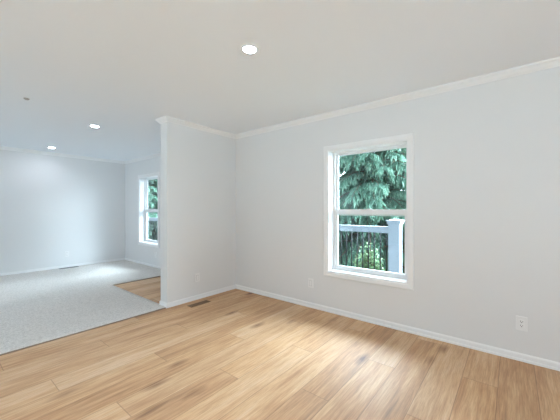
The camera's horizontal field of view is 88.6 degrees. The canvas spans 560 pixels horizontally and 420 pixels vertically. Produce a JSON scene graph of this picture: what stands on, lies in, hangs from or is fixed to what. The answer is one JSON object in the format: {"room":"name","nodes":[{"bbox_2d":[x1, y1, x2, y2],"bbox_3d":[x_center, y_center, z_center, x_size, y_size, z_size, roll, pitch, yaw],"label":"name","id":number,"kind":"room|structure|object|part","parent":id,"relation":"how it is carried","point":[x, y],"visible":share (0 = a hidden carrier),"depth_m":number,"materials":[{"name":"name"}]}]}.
{"room":"empty living room","nodes":[
{"label":"empty living room","id":0,"kind":"room"},
{"bbox_2d":[0,150,124,272],"bbox_3d":[-6.074,0.042,4.472,0.170,2.540,6.920,0,0,39],"label":"wall","id":1,"kind":"structure","parent":0,"point":[51,206],"depth_m":6.06,"materials":[{"name":"white paint"}]},
{"bbox_2d":[0,146,124,163],"bbox_3d":[-5.990,-1.148,4.405,0.045,0.060,6.920,0,0,39],"label":"trim","id":2,"kind":"structure","parent":1,"relation":"attached to","point":[1,147],"depth_m":6.04,"materials":[{"name":"white paint"}]},
{"bbox_2d":[0,258,124,275],"bbox_3d":[-6.002,1.230,4.414,0.014,0.063,6.920,0,0,39],"label":"baseboard","id":3,"kind":"structure","parent":1,"relation":"attached to","point":[118,259],"depth_m":6.04,"materials":[{"name":"white paint"}]},
{"bbox_2d":[161,122,235,307],"bbox_3d":[-1.137,0.042,4.166,0.174,2.440,1.189,0,0,39],"label":"wall","id":4,"kind":"structure","parent":0,"point":[198,167],"depth_m":4.01,"materials":[{"name":"white paint"}]},
{"bbox_2d":[155,115,166,123],"bbox_3d":[-1.521,-1.148,3.702,0.250,0.060,0.045,0,0,39],"label":"trim","id":5,"kind":"structure","parent":4,"relation":"attached to","point":[160,120],"depth_m":3.70,"materials":[{"name":"white paint"}]},
{"bbox_2d":[159,301,166,307],"bbox_3d":[-1.512,1.230,3.714,0.188,0.063,0.014,0,0,39],"label":"baseboard","id":6,"kind":"structure","parent":4,"relation":"attached to","point":[162,303],"depth_m":3.71,"materials":[{"name":"white paint"}]},
{"bbox_2d":[166,116,235,138],"bbox_3d":[-1.072,-1.148,4.094,0.045,0.060,1.220,0,0,39],"label":"trim","id":7,"kind":"structure","parent":4,"relation":"attached to","point":[169,119],"depth_m":4.02,"materials":[{"name":"white paint"}]},
{"bbox_2d":[0,0,559,160],"bbox_3d":[-2.255,-1.238,1.386,9.990,0.120,7.260,0,0,39],"label":"ceiling","id":8,"kind":"structure","parent":0,"point":[119,67],"depth_m":2.20,"materials":[{"name":"white paint"}]},
{"bbox_2d":[241,44,257,53],"bbox_3d":[-0.224,-1.173,2.110,0.120,0.010,0.120,0,0,39],"label":"recessed light","id":9,"kind":"object","parent":8,"relation":"in","point":[248,48],"visible":1,"depth_m":2.10,"materials":[{"name":"white plastic"}]},
{"bbox_2d":[0,277,559,419],"bbox_3d":[-2.255,1.337,1.386,9.990,0.150,7.260,0,0,39],"label":"floor","id":10,"kind":"structure","parent":0,"point":[238,354],"depth_m":2.20,"materials":[{"name":"brown wood"}]},
{"bbox_2d":[0,308,165,355],"bbox_3d":[-3.256,1.256,1.427,0.018,0.012,5.725,0,0,39],"label":"trim","id":11,"kind":"structure","parent":10,"relation":"on","point":[162,308],"depth_m":2.89,"materials":[{"name":"brown"}]},
{"bbox_2d":[0,260,165,353],"bbox_3d":[-4.444,1.255,3.155,4.020,0.014,6.920,0,0,39],"label":"floor","id":12,"kind":"structure","parent":10,"relation":"on","point":[36,307],"depth_m":3.85,"materials":[{"name":"grey carpet"}]},
{"bbox_2d":[115,276,160,284],"bbox_3d":[-2.399,1.256,5.192,0.024,0.012,1.180,0,0,39],"label":"trim","id":13,"kind":"structure","parent":10,"relation":"on","point":[157,276],"depth_m":5.04,"materials":[{"name":"brown"}]},
{"bbox_2d":[187,300,210,307],"bbox_3d":[-1.078,1.259,3.829,0.100,0.006,0.300,0,0,39],"label":"floor vent","id":14,"kind":"object","parent":10,"relation":"in","point":[204,301],"visible":1,"depth_m":3.83,"materials":[{"name":"brown metal"}]},
{"bbox_2d":[125,66,559,362],"bbox_3d":[-0.027,0.042,4.143,9.990,2.540,0.170,0,0,39],"label":"wall","id":15,"kind":"structure","parent":0,"point":[487,155],"depth_m":2.74,"materials":[{"name":"white paint"}]},
{"bbox_2d":[124,152,160,163],"bbox_3d":[-2.346,-1.148,5.879,3.860,0.060,0.045,0,0,39],"label":"trim","id":16,"kind":"structure","parent":15,"relation":"attached to","point":[156,154],"depth_m":6.46,"materials":[{"name":"white paint"}]},
{"bbox_2d":[125,258,160,268],"bbox_3d":[-2.336,1.230,5.891,3.860,0.063,0.014,0,0,39],"label":"baseboard","id":17,"kind":"structure","parent":15,"relation":"attached to","point":[128,259],"depth_m":6.47,"materials":[{"name":"white paint"}]},
{"bbox_2d":[138,172,159,247],"bbox_3d":[-2.867,0.019,6.436,0.950,1.605,0.204,0,0,39],"label":"window","id":18,"kind":"structure","parent":15,"relation":"in","point":[143,210],"depth_m":6.63,"materials":[{"name":"white paint"}]},
{"bbox_3d":[-2.825,0.019,6.487,0.830,1.485,0.073,0,0,39],"label":"frame","id":19,"kind":"part","parent":18,"relation":"part of","materials":[{"name":"white plastic"}]},
{"bbox_3d":[-2.834,0.368,6.476,0.770,0.732,0.026,0,0,39],"label":"sash","id":20,"kind":"part","parent":18,"relation":"part of","materials":[{"name":"white plastic"}]},
{"bbox_3d":[-2.816,-0.311,6.498,0.770,0.779,0.026,0,0,39],"label":"sash","id":21,"kind":"part","parent":18,"relation":"part of","materials":[{"name":"white plastic"}]},
{"bbox_2d":[308,278,312,287],"bbox_3d":[0.395,0.949,3.686,0.074,0.117,0.011,0,0,39],"label":"wall outlet","id":22,"kind":"object","parent":15,"relation":"attached to","point":[310,281],"visible":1,"depth_m":3.68,"materials":[{"name":"white plastic"}]},
{"bbox_2d":[324,133,413,290],"bbox_3d":[1.006,0.025,3.305,1.042,1.595,0.204,0,0,39],"label":"window","id":23,"kind":"structure","parent":15,"relation":"in","point":[332,268],"depth_m":3.34,"materials":[{"name":"white paint"}]},
{"bbox_3d":[1.039,0.368,3.345,0.862,0.732,0.026,0,0,39],"label":"sash","id":24,"kind":"part","parent":23,"relation":"part of","materials":[{"name":"white plastic"}]},
{"bbox_3d":[1.057,-0.306,3.367,0.862,0.769,0.026,0,0,39],"label":"sash","id":25,"kind":"part","parent":23,"relation":"part of","materials":[{"name":"white plastic"}]},
{"bbox_2d":[236,56,559,138],"bbox_3d":[1.469,-1.148,2.796,5.630,0.060,0.045,0,0,39],"label":"trim","id":26,"kind":"structure","parent":15,"relation":"attached to","point":[553,62],"depth_m":2.82,"materials":[{"name":"white paint"}]},
{"bbox_2d":[236,284,559,370],"bbox_3d":[1.479,1.230,2.808,5.630,0.063,0.014,0,0,39],"label":"baseboard","id":27,"kind":"structure","parent":15,"relation":"attached to","point":[553,365],"depth_m":2.84,"materials":[{"name":"white paint"}]},
{"bbox_2d":[516,316,526,331],"bbox_3d":[2.006,0.950,2.383,0.074,0.117,0.011,0,0,39],"label":"wall outlet","id":28,"kind":"object","parent":15,"relation":"attached to","point":[521,322],"visible":1,"depth_m":2.38,"materials":[{"name":"white plastic"}]},
{"label":"outside","id":29,"kind":"structure","parent":0,"visible":0},
{"bbox_3d":[-2.592,1.337,7.531,10.900,0.110,1.865,0,0,39],"label":"deck","id":30,"kind":"object","parent":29,"visible":0},
{"bbox_2d":[148,215,404,272],"bbox_3d":[-1.744,0.721,7.839,9.746,1.122,0.246,0,0,39],"label":"deck railing","id":31,"kind":"object","parent":30,"relation":"on","point":[394,228],"visible":0.12,"depth_m":4.84,"materials":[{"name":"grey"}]},
{"bbox_3d":[-4.699,0.353,10.228,1.722,0.113,0.090,0,0,39],"label":"rail","id":32,"kind":"part","parent":31,"relation":"part of","materials":[{"name":"grey wood"}]},
{"bbox_3d":[1.211,0.353,5.450,1.722,0.113,0.090,0,0,39],"label":"rail","id":33,"kind":"part","parent":31,"relation":"part of","materials":[{"name":"grey wood"}]},
{"bbox_3d":[1.950,0.762,4.853,0.178,1.040,0.178,0,0,39],"label":"post","id":34,"kind":"part","parent":31,"relation":"part of","materials":[{"name":"grey wood"}]},
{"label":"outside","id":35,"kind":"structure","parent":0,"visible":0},
{"bbox_3d":[-1.118,2.012,10.548,75.000,0.060,75.000,0,0,39],"label":"ground","id":36,"kind":"structure","parent":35,"visible":0},
{"bbox_2d":[148,179,157,240],"bbox_3d":[-7.973,-0.777,17.554,5.871,8.422,5.890,0,0,-36],"label":"conifer tree","id":37,"kind":"object","parent":36,"relation":"on","point":[152,184],"visible":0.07,"depth_m":16.20,"materials":[{"name":"green plant"}]},
{"bbox_2d":[352,241,385,270],"bbox_3d":[1.996,1.361,6.376,0.871,1.314,1.000,0,0,16],"label":"leafy shrub","id":38,"kind":"object","parent":36,"relation":"on","point":[365,259],"visible":0.22,"depth_m":6.32,"materials":[{"name":"green plant"}]},
{"bbox_3d":[1.952,1.409,6.368,0.621,1.217,0.667,0,0,39],"label":"stem","id":39,"kind":"part","parent":38,"relation":"part of","materials":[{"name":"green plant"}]},
{"bbox_2d":[339,148,405,273],"bbox_3d":[2.996,-0.260,9.780,5.856,8.059,6.662,0,0,-33],"label":"conifer tree","id":40,"kind":"object","parent":36,"relation":"on","point":[359,188],"visible":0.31,"depth_m":8.50,"materials":[{"name":"green plant"}]}
]}

